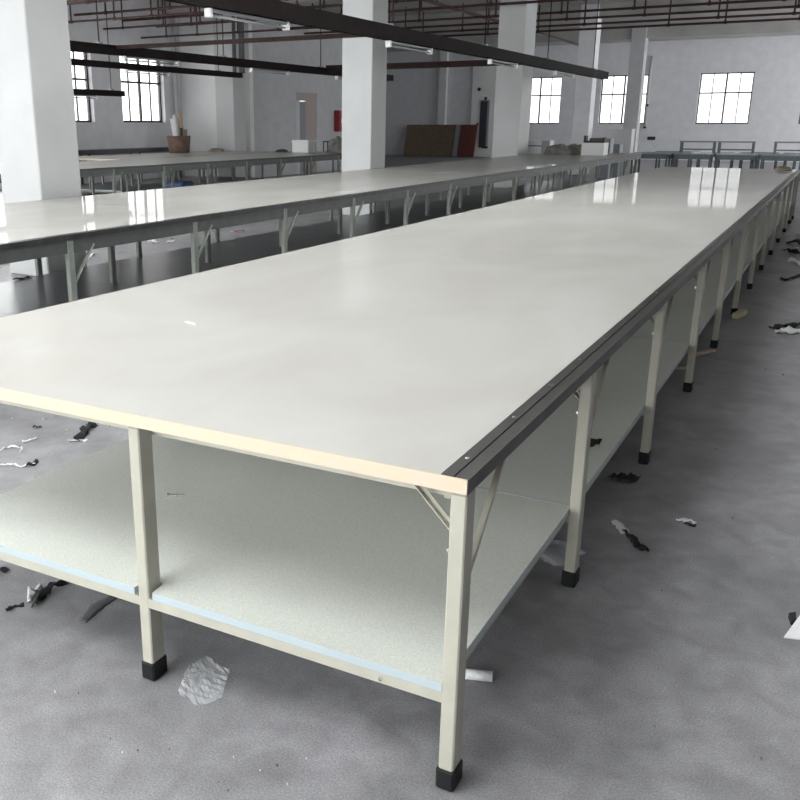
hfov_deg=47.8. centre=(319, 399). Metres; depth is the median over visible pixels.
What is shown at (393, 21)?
pipe
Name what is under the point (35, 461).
strip
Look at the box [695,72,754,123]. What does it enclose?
window
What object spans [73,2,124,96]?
trunk
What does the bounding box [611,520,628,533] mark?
strip
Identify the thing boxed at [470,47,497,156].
wall
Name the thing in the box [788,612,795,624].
scrap
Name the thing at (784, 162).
work table
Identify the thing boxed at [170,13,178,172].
downpipe
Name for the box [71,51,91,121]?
window
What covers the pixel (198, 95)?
wall
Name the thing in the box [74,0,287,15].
pipe
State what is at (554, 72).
lamp
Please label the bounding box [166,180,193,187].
wrapped bundle
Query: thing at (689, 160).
work table
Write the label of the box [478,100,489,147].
door
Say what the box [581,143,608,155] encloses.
carton
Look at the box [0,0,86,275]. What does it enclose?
pillar
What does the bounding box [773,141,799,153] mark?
bench
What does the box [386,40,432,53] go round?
lamp
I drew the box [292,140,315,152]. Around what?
carton
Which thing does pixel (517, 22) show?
pillar
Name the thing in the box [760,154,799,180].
work table
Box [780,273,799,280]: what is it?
strip
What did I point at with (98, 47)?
trunk
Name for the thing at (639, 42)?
pillar
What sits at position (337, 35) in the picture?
pipe
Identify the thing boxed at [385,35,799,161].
wall
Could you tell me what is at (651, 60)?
pipe
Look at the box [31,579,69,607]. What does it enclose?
strip
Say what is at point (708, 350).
stick
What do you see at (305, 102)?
door
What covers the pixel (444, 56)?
pillar
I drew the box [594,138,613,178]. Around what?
locker
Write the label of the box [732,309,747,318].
wood block
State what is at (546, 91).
window
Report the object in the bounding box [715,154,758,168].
work table
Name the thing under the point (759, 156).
work table
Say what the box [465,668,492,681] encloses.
paper roll
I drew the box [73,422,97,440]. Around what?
strip
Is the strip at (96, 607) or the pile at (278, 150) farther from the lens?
the pile at (278, 150)
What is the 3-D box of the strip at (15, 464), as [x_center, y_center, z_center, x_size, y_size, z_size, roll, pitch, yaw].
[-1.497,0.319,4.420,0.188,0.017,0.043,-2,17,-6]
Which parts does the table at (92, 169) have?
leg, leg, leg, leg, leg, frame, edge rail, leg, leg, leg, leg, leg, leg, leg, leg, leg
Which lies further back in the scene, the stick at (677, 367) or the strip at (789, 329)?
the strip at (789, 329)
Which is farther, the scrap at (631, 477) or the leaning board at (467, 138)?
the leaning board at (467, 138)
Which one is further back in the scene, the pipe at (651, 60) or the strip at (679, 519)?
the pipe at (651, 60)
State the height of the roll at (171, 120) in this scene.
0.898 m
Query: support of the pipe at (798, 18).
hanging from the ceiling
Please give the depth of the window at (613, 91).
42.72 m
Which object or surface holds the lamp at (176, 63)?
hanging from the trunk at (98, 47)
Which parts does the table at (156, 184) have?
leg, leg, leg, shelf rail, edge rail, leg, leg, leg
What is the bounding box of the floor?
[0,155,799,799]
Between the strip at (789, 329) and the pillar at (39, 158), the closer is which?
the strip at (789, 329)
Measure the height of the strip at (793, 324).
0.055 m
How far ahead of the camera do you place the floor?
2.79 m
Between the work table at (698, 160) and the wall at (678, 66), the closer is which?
the work table at (698, 160)
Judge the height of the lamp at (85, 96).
0.089 m
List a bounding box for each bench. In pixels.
[679,141,716,152]
[717,141,755,152]
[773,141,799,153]
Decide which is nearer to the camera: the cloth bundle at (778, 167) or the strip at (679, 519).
the strip at (679, 519)
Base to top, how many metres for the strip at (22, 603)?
0.018 m
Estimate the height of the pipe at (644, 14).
0.841 m
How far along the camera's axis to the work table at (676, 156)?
27.64 m
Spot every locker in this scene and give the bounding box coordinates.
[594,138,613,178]
[612,144,622,177]
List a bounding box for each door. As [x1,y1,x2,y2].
[296,92,315,173]
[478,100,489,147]
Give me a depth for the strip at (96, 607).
3.12 m
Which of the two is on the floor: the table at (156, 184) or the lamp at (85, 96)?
the table at (156, 184)
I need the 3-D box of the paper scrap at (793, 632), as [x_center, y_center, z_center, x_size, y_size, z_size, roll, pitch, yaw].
[1.574,0.750,2.979,0.078,0.041,0.106,4,18,14]
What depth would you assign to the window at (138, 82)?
27.16 m
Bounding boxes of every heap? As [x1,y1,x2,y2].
[544,144,580,154]
[570,143,581,153]
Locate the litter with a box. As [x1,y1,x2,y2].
[0,220,799,799]
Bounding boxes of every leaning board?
[403,125,455,156]
[452,125,460,156]
[457,125,477,156]
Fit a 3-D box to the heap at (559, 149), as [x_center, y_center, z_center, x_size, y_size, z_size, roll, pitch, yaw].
[6.333,-6.552,23.435,1.006,0.269,0.715,9,19,28]
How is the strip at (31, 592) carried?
on the floor
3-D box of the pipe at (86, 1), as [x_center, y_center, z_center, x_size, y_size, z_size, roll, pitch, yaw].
[-5.385,-9.350,19.889,6.425,1.083,0.075,9,19,28]
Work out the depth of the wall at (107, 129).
25.94 m
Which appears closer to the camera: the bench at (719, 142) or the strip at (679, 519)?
the strip at (679, 519)
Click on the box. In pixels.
(337, 113)
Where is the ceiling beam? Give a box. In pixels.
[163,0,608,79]
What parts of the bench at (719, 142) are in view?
seat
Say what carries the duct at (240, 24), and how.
attached to the ceiling
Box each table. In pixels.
[0,151,341,194]
[0,153,641,317]
[0,167,799,791]
[78,147,181,183]
[79,151,269,194]
[630,153,671,173]
[635,152,673,171]
[655,151,693,167]
[672,153,713,167]
[674,152,713,166]
[696,151,735,167]
[714,153,755,168]
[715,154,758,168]
[739,152,779,168]
[756,153,798,169]
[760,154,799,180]
[783,152,799,165]
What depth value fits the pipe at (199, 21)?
24.03 m
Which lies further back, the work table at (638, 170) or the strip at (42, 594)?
the work table at (638, 170)
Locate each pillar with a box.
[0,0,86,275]
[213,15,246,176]
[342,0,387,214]
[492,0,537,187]
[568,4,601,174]
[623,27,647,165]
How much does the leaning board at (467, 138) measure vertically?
1.582 m
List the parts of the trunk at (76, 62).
hanger rod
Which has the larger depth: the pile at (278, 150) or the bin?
the pile at (278, 150)
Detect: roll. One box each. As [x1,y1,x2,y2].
[170,119,174,135]
[172,115,178,135]
[177,111,182,131]
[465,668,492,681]
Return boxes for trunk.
[70,0,393,80]
[71,13,242,77]
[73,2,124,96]
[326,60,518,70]
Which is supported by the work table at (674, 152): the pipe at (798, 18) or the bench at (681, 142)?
the bench at (681, 142)
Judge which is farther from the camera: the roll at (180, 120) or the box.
the box
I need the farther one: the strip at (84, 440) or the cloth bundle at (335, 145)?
the cloth bundle at (335, 145)
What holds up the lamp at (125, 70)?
hanging from the trunk at (76, 62)
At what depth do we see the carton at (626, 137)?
29.51 m
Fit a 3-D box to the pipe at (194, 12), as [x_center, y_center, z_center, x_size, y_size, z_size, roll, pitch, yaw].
[-3.781,-9.789,21.450,7.625,1.163,0.075,9,19,28]
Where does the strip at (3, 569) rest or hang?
on the floor
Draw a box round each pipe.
[67,0,92,2]
[67,0,122,4]
[68,0,299,23]
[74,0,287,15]
[103,0,250,29]
[116,33,362,49]
[121,0,426,21]
[141,0,394,38]
[156,0,585,27]
[276,0,786,28]
[304,0,799,34]
[405,0,799,32]
[422,0,799,36]
[643,56,652,127]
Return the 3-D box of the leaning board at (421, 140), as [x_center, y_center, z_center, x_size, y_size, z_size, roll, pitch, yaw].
[5.752,-13.646,47.157,2.750,1.582,0.438,9,19,28]
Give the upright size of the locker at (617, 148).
1.020 m
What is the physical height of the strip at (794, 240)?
0.088 m
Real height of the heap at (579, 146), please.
0.260 m
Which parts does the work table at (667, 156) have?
leg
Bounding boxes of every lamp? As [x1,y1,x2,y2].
[74,95,97,98]
[122,56,178,65]
[124,69,169,75]
[204,8,289,29]
[249,68,288,74]
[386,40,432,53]
[487,59,517,67]
[553,71,573,77]
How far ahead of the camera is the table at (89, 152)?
25.81 m
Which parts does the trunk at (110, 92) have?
hanger rod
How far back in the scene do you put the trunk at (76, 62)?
21.13 m
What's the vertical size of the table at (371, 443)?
0.852 m
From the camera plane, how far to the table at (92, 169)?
19.58 m
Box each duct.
[231,16,235,71]
[238,17,244,72]
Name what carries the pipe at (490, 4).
hanging from the ceiling
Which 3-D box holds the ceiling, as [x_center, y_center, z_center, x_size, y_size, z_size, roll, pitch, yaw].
[2.795,-10.064,20.725,31.080,0.620,50.160,9,19,28]
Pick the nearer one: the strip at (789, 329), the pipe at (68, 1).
the strip at (789, 329)
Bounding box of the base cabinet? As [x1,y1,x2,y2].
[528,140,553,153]
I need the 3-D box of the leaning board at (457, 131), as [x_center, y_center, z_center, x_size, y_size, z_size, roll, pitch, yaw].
[7.055,-13.413,46.399,0.240,1.582,0.438,9,19,28]
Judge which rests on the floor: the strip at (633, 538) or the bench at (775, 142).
the strip at (633, 538)
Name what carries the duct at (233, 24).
attached to the pillar at (229, 91)
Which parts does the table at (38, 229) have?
leg, leg, leg, leg, leg, leg, leg, leg, leg, frame, edge rail, leg, leg, leg, leg, leg, leg, leg, leg, leg, leg, leg, leg, leg, leg, leg, leg, leg, leg, leg, leg, leg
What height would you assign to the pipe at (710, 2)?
0.841 m
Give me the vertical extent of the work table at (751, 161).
0.740 m
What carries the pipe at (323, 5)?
hanging from the ceiling
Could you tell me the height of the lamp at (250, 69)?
0.089 m
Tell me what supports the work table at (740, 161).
on the floor
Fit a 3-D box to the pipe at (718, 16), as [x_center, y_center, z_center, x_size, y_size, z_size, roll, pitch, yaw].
[10.073,-11.154,25.342,22.500,0.841,0.093,9,19,28]
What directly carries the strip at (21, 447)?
on the floor
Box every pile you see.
[209,148,223,151]
[275,149,287,151]
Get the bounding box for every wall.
[0,0,184,189]
[178,11,254,177]
[252,21,341,177]
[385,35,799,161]
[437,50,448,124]
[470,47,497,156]
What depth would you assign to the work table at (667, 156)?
28.07 m
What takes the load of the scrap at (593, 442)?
on the table at (371, 443)
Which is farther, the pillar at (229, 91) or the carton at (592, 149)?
the pillar at (229, 91)
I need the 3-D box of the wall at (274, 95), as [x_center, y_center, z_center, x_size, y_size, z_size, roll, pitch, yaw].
[0.091,-10.641,31.156,0.200,5.250,9.000,9,19,28]
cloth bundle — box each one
[325,136,341,152]
[775,166,791,169]
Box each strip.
[0,445,22,452]
[0,463,34,466]
[0,566,8,572]
[5,602,23,610]
[26,459,38,465]
[27,582,42,601]
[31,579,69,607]
[68,439,87,441]
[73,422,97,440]
[79,595,116,622]
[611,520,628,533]
[622,529,648,551]
[676,518,696,523]
[768,322,799,329]
[774,326,799,333]
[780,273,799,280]
[782,248,799,253]
[786,239,799,244]
[787,257,799,264]
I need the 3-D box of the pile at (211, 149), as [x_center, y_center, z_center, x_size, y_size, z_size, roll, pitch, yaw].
[-3.010,-7.313,26.201,0.509,0.097,0.278,9,19,28]
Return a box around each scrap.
[590,438,601,446]
[609,472,640,482]
[784,616,799,639]
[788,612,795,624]
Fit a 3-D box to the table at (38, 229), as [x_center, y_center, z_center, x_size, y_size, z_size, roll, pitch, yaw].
[1.611,-3.319,14.834,2.525,0.852,24.404,9,19,28]
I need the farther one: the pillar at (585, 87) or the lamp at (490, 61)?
the pillar at (585, 87)
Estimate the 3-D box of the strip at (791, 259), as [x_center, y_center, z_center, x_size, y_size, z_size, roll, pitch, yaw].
[5.751,-1.659,10.758,0.103,0.070,0.455,1,17,2]
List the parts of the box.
door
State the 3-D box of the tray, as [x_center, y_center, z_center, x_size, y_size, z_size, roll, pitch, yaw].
[7.006,-6.640,22.835,0.520,0.170,0.240,9,19,28]
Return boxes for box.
[334,110,341,131]
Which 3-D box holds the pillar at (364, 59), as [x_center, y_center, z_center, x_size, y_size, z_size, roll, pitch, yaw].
[0.800,-5.994,16.066,0.600,5.240,0.600,9,19,28]
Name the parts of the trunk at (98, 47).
hanger rod, hanger rod, hanger rod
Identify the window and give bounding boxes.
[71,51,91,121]
[121,58,161,122]
[530,77,561,123]
[599,74,648,123]
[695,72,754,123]
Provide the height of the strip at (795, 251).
0.063 m
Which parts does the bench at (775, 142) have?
seat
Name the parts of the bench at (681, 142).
seat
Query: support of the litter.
on the floor
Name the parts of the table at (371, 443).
leg, frame, leg, leg, edge rail, leg, leg, leg, leg, leg, leg, leg, leg, leg, leg, leg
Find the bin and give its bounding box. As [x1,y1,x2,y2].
[167,136,190,152]
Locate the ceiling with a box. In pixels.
[159,0,799,51]
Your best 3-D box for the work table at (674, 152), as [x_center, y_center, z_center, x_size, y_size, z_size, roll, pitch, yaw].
[12.040,-7.611,28.972,1.150,0.740,0.620,9,19,27]
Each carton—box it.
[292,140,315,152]
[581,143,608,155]
[605,129,634,174]
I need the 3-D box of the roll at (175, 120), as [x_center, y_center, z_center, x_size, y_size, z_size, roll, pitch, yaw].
[-3.962,-7.377,24.840,0.247,0.996,0.121,16,23,41]
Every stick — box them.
[675,366,685,369]
[696,349,715,355]
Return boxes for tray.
[583,136,606,142]

